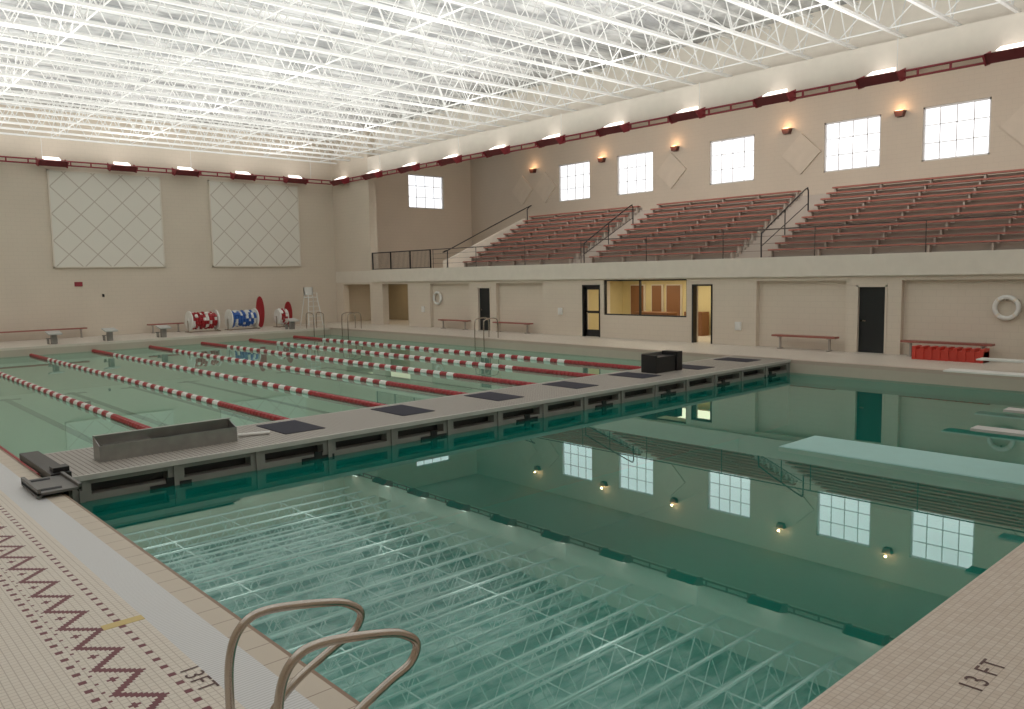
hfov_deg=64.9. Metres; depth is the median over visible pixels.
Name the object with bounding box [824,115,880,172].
window
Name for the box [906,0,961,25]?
joist
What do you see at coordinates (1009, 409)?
board
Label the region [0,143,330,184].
rail
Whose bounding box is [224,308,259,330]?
reel
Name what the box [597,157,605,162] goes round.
sconce
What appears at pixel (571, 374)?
lane rope
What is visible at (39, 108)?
joist
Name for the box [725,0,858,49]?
joist
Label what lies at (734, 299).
wall
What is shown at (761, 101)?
fixture
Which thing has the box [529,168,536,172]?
sconce
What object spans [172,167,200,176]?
fixture
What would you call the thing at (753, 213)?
bleachers
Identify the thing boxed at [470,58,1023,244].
wall
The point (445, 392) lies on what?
lane rope
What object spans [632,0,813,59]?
joist
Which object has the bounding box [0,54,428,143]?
joist
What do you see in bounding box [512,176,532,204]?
diamond panel
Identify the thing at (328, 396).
lane rope
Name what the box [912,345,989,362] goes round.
storage bin
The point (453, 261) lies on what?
stair
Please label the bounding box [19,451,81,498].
carriage
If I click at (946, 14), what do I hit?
joist bridging
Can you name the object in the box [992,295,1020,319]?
life ring
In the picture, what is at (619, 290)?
wall
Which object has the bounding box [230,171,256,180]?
fixture
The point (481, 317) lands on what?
pool ladder
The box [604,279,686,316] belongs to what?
window
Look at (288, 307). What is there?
board
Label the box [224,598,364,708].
grab rail
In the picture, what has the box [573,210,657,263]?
stair
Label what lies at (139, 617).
tile
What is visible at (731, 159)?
window
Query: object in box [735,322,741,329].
outlet box
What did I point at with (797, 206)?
stair
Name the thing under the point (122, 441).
shelf
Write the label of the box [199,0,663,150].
joist bridging
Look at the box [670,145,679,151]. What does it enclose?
sconce
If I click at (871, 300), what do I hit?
door
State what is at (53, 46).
joist
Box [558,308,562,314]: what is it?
outlet box
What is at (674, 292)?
door
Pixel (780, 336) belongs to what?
bench
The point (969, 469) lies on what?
board
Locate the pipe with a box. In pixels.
[238,431,269,436]
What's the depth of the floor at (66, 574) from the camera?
6.16 m
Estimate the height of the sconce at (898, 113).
0.280 m
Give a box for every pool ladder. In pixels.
[306,312,324,335]
[341,312,361,336]
[474,317,498,347]
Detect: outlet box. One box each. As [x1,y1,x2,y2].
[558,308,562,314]
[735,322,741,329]
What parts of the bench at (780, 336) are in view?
leg, seat, leg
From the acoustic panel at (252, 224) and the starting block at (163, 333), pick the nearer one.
the starting block at (163, 333)
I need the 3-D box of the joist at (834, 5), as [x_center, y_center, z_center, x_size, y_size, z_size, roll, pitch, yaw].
[0.132,-8.920,13.518,31.729,1.400,0.100,-6,8,-42]
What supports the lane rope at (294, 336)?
on the pool water at (75, 383)
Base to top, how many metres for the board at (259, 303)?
1.750 m
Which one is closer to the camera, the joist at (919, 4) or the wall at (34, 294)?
the joist at (919, 4)
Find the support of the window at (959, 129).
in the wall at (494, 179)
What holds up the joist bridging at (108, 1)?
attached to the joist at (270, 2)
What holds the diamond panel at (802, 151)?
attached to the wall at (494, 179)
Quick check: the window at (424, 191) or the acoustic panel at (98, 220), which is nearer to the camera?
the acoustic panel at (98, 220)
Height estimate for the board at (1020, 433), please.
0.585 m
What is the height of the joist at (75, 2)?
1.400 m
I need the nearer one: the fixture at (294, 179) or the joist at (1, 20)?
the joist at (1, 20)
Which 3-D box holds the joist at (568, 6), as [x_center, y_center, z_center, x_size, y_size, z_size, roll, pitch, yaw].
[-2.901,-9.190,16.832,31.729,1.400,0.100,-6,8,-42]
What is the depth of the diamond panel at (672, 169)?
43.56 m
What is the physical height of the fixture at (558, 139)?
0.520 m
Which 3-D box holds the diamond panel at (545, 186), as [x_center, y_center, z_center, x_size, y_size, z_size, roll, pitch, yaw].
[2.091,-10.534,50.760,0.080,1.900,1.960,-6,8,-42]
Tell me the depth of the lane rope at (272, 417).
21.25 m
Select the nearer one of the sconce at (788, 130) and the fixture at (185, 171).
the sconce at (788, 130)
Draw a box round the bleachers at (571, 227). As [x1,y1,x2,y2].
[463,206,642,266]
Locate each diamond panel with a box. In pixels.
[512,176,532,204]
[534,172,555,202]
[656,153,685,188]
[782,133,820,173]
[1001,104,1023,144]
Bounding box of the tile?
[100,615,144,629]
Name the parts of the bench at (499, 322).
seat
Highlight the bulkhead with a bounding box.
[40,355,792,584]
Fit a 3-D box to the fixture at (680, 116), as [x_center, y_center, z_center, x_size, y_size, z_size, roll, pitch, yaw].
[6.369,-8.805,29.503,0.620,0.520,1.280,-6,8,-42]
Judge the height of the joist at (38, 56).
1.400 m
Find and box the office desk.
[634,311,677,315]
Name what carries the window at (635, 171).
in the wall at (494, 179)
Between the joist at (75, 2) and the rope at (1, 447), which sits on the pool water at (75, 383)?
the rope at (1, 447)
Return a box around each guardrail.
[372,249,431,269]
[431,213,1023,267]
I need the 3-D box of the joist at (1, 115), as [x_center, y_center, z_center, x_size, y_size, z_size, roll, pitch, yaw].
[-19.075,-10.628,34.505,31.729,1.400,0.100,-6,8,-42]
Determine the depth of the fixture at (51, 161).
38.16 m
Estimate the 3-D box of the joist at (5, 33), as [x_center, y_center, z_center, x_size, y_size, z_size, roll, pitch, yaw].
[-14.020,-10.179,28.982,31.729,1.400,0.100,-6,8,-42]
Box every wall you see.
[0,102,471,341]
[336,275,1023,359]
[374,0,1023,155]
[388,284,408,319]
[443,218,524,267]
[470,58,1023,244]
[589,280,710,334]
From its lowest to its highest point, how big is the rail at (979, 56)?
1.235 m
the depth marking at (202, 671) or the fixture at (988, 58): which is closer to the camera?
the depth marking at (202, 671)
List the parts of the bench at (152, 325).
seat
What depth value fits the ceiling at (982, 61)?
37.27 m
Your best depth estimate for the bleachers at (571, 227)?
41.95 m
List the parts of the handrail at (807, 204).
rail post, rail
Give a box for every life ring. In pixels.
[433,291,441,304]
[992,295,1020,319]
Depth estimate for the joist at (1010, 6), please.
21.39 m
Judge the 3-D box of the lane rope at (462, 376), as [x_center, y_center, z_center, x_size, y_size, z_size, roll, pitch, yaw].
[-6.724,0.194,29.992,0.160,0.160,24.990,-6,8,-42]
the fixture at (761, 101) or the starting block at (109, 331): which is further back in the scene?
the starting block at (109, 331)
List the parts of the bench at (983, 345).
leg, seat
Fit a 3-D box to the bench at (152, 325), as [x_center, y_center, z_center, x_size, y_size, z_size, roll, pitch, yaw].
[-18.194,-1.397,42.309,1.800,0.480,0.300,-6,8,-42]
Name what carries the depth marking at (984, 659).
on the floor at (66, 574)
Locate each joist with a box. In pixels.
[0,0,528,121]
[0,0,551,116]
[0,0,577,111]
[0,4,505,126]
[0,19,484,131]
[0,32,465,135]
[0,43,446,140]
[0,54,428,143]
[0,65,411,147]
[0,76,396,151]
[0,81,380,154]
[0,89,363,157]
[0,96,349,160]
[0,103,336,163]
[53,0,604,105]
[152,0,632,98]
[251,0,663,92]
[348,0,696,84]
[444,0,732,76]
[539,0,771,68]
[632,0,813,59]
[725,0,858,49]
[816,0,907,38]
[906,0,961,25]
[995,0,1021,12]
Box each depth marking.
[180,666,218,688]
[959,658,1004,690]
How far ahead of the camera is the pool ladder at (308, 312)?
43.43 m
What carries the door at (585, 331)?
in the wall at (734, 299)
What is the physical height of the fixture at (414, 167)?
0.520 m
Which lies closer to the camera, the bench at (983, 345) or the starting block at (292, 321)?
the bench at (983, 345)
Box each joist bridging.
[0,0,110,95]
[50,0,299,136]
[130,0,483,143]
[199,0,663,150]
[262,0,838,155]
[320,0,1010,161]
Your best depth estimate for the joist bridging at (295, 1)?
26.56 m
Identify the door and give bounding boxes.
[477,287,490,330]
[582,285,599,336]
[630,284,645,313]
[651,284,663,311]
[666,284,682,315]
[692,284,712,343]
[855,285,887,353]
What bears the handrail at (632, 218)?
on the floor at (347, 276)
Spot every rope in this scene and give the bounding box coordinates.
[0,372,151,429]
[0,446,40,476]
[29,353,290,420]
[92,349,386,406]
[149,345,465,395]
[201,342,535,385]
[249,338,596,377]
[293,335,640,368]
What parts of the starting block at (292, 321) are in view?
post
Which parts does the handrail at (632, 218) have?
rail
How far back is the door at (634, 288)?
36.57 m
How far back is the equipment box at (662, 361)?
21.57 m
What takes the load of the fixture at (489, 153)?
attached to the rail at (979, 56)
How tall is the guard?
0.360 m
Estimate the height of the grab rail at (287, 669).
0.868 m
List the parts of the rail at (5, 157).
rail frame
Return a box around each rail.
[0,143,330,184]
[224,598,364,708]
[273,628,420,708]
[347,40,983,181]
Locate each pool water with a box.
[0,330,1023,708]
[0,335,640,404]
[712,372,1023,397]
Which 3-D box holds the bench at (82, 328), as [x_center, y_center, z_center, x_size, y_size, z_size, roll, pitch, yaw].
[-22.478,-0.941,38.425,4.000,0.480,0.300,-6,8,-42]
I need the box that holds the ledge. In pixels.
[370,249,1023,281]
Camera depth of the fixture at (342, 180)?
47.42 m
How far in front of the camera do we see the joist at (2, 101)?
34.87 m
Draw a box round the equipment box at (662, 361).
[641,350,681,373]
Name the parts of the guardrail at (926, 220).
rail, rail, rail, rail, rail post, rail post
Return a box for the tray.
[21,471,81,498]
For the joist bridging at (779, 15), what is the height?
1.324 m
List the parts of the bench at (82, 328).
seat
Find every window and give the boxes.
[408,174,443,209]
[559,161,589,201]
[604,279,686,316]
[617,151,652,194]
[710,134,754,184]
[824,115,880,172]
[922,97,991,161]
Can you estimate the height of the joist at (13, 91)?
1.400 m
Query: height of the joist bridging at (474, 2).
1.324 m
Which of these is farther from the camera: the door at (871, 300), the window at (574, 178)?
the window at (574, 178)
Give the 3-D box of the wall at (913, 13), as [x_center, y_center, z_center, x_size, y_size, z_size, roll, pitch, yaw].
[7.356,-10.275,29.661,0.200,2.500,45.000,-6,8,-42]
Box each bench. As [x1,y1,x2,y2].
[0,327,86,337]
[147,322,183,332]
[438,319,470,329]
[493,321,532,333]
[771,334,838,351]
[900,340,994,356]
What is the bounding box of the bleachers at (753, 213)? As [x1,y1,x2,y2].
[589,190,802,262]
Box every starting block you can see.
[45,330,61,343]
[101,328,117,340]
[155,325,171,337]
[284,318,299,328]
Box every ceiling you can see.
[0,0,858,136]
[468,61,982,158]
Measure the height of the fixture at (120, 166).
0.520 m
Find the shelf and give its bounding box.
[101,438,150,445]
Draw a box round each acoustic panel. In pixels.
[46,169,164,267]
[208,180,300,266]
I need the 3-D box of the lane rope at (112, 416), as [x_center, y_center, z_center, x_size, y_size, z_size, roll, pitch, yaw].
[-13.903,0.958,23.484,0.160,0.160,24.990,-6,8,-42]
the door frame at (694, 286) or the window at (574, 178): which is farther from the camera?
the window at (574, 178)
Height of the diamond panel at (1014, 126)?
1.900 m
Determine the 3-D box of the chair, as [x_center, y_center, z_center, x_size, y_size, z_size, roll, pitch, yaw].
[-11.518,-2.752,46.136,0.960,2.206,1.052,-6,8,-42]
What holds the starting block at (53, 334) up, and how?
on the floor at (66, 574)
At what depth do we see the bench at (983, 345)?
23.63 m
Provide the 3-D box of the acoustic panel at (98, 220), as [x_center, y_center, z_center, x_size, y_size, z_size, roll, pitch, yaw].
[-20.306,-6.744,40.538,5.250,4.700,0.119,-6,8,-42]
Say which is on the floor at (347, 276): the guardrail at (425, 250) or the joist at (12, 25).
the guardrail at (425, 250)
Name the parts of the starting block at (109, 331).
post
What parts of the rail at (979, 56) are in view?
hanger rod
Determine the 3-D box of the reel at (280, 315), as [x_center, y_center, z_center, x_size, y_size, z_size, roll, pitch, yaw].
[-12.968,-2.075,45.276,0.660,1.066,0.935,-6,8,-42]
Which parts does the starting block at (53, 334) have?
post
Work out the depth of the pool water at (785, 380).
21.16 m
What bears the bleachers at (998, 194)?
on the floor at (347, 276)
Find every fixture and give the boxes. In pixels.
[35,156,68,167]
[107,162,137,172]
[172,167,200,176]
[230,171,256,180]
[283,175,307,184]
[330,176,348,185]
[361,170,382,179]
[397,162,419,173]
[437,154,461,165]
[482,145,509,157]
[534,134,564,147]
[595,121,629,136]
[667,106,705,123]
[752,89,795,107]
[854,67,905,89]
[982,42,1023,65]
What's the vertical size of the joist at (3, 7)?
1.400 m
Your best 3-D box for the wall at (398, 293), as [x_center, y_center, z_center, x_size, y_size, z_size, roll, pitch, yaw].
[-6.485,-3.118,47.860,3.200,2.410,8.000,-6,8,-42]
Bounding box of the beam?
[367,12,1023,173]
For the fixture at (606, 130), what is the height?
0.520 m
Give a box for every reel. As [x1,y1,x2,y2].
[185,310,220,332]
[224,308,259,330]
[273,308,288,327]
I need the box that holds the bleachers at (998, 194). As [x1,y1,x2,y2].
[768,169,1023,256]
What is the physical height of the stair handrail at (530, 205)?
3.706 m
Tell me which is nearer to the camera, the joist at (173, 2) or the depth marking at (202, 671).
the depth marking at (202, 671)
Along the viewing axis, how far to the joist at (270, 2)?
24.57 m
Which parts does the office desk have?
desk panel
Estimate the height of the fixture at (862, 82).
0.520 m
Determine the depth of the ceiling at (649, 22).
29.12 m
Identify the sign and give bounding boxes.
[74,282,82,285]
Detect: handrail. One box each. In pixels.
[443,205,531,267]
[583,205,633,262]
[760,187,808,257]
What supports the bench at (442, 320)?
on the floor at (66, 574)
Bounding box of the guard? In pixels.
[93,417,236,461]
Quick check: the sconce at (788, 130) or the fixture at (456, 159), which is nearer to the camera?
the sconce at (788, 130)
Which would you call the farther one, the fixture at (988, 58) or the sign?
the sign
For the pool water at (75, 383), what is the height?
0.001 m
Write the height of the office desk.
1.000 m
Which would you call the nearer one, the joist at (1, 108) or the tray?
the tray
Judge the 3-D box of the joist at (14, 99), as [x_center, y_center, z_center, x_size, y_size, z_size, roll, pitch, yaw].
[-21.096,-10.808,36.714,31.729,1.400,0.100,-6,8,-42]
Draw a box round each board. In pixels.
[256,296,264,326]
[284,301,291,325]
[778,436,1023,490]
[943,368,1023,376]
[970,425,1023,436]
[976,357,1023,362]
[1003,407,1023,413]
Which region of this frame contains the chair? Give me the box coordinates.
[300,287,322,325]
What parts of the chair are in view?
backrest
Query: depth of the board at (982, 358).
20.14 m
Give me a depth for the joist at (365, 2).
24.38 m
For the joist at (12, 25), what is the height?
1.400 m
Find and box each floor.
[0,319,1023,708]
[336,271,1023,282]
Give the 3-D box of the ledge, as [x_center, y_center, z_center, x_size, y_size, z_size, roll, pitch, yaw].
[7.027,-3.189,29.869,0.120,0.670,44.900,-6,8,-42]
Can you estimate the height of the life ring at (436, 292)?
0.724 m
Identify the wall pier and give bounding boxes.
[331,131,378,271]
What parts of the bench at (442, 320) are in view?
seat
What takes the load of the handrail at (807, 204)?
on the floor at (347, 276)
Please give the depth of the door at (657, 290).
35.69 m
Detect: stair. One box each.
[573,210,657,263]
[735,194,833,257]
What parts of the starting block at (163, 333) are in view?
post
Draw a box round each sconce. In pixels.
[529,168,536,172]
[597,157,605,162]
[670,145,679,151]
[781,127,792,134]
[894,109,906,116]
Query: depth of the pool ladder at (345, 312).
42.69 m
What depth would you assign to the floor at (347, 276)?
35.46 m
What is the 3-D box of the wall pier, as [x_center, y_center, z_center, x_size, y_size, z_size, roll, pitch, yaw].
[-9.365,-8.969,47.736,0.500,8.020,4.000,-6,8,-42]
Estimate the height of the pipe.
0.060 m
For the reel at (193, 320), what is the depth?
42.04 m
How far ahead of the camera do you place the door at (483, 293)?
39.47 m
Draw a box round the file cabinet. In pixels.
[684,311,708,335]
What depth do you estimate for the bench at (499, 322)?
37.33 m
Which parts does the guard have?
panel, panel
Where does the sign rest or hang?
attached to the wall at (34, 294)
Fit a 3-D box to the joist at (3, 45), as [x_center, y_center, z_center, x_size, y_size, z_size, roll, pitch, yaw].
[-15.031,-10.269,30.087,31.729,1.400,0.100,-6,8,-42]
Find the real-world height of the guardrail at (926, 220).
1.002 m
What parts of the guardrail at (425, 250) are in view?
rail, rail, rail post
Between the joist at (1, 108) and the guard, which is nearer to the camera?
the guard
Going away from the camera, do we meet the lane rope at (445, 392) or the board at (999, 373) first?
the board at (999, 373)

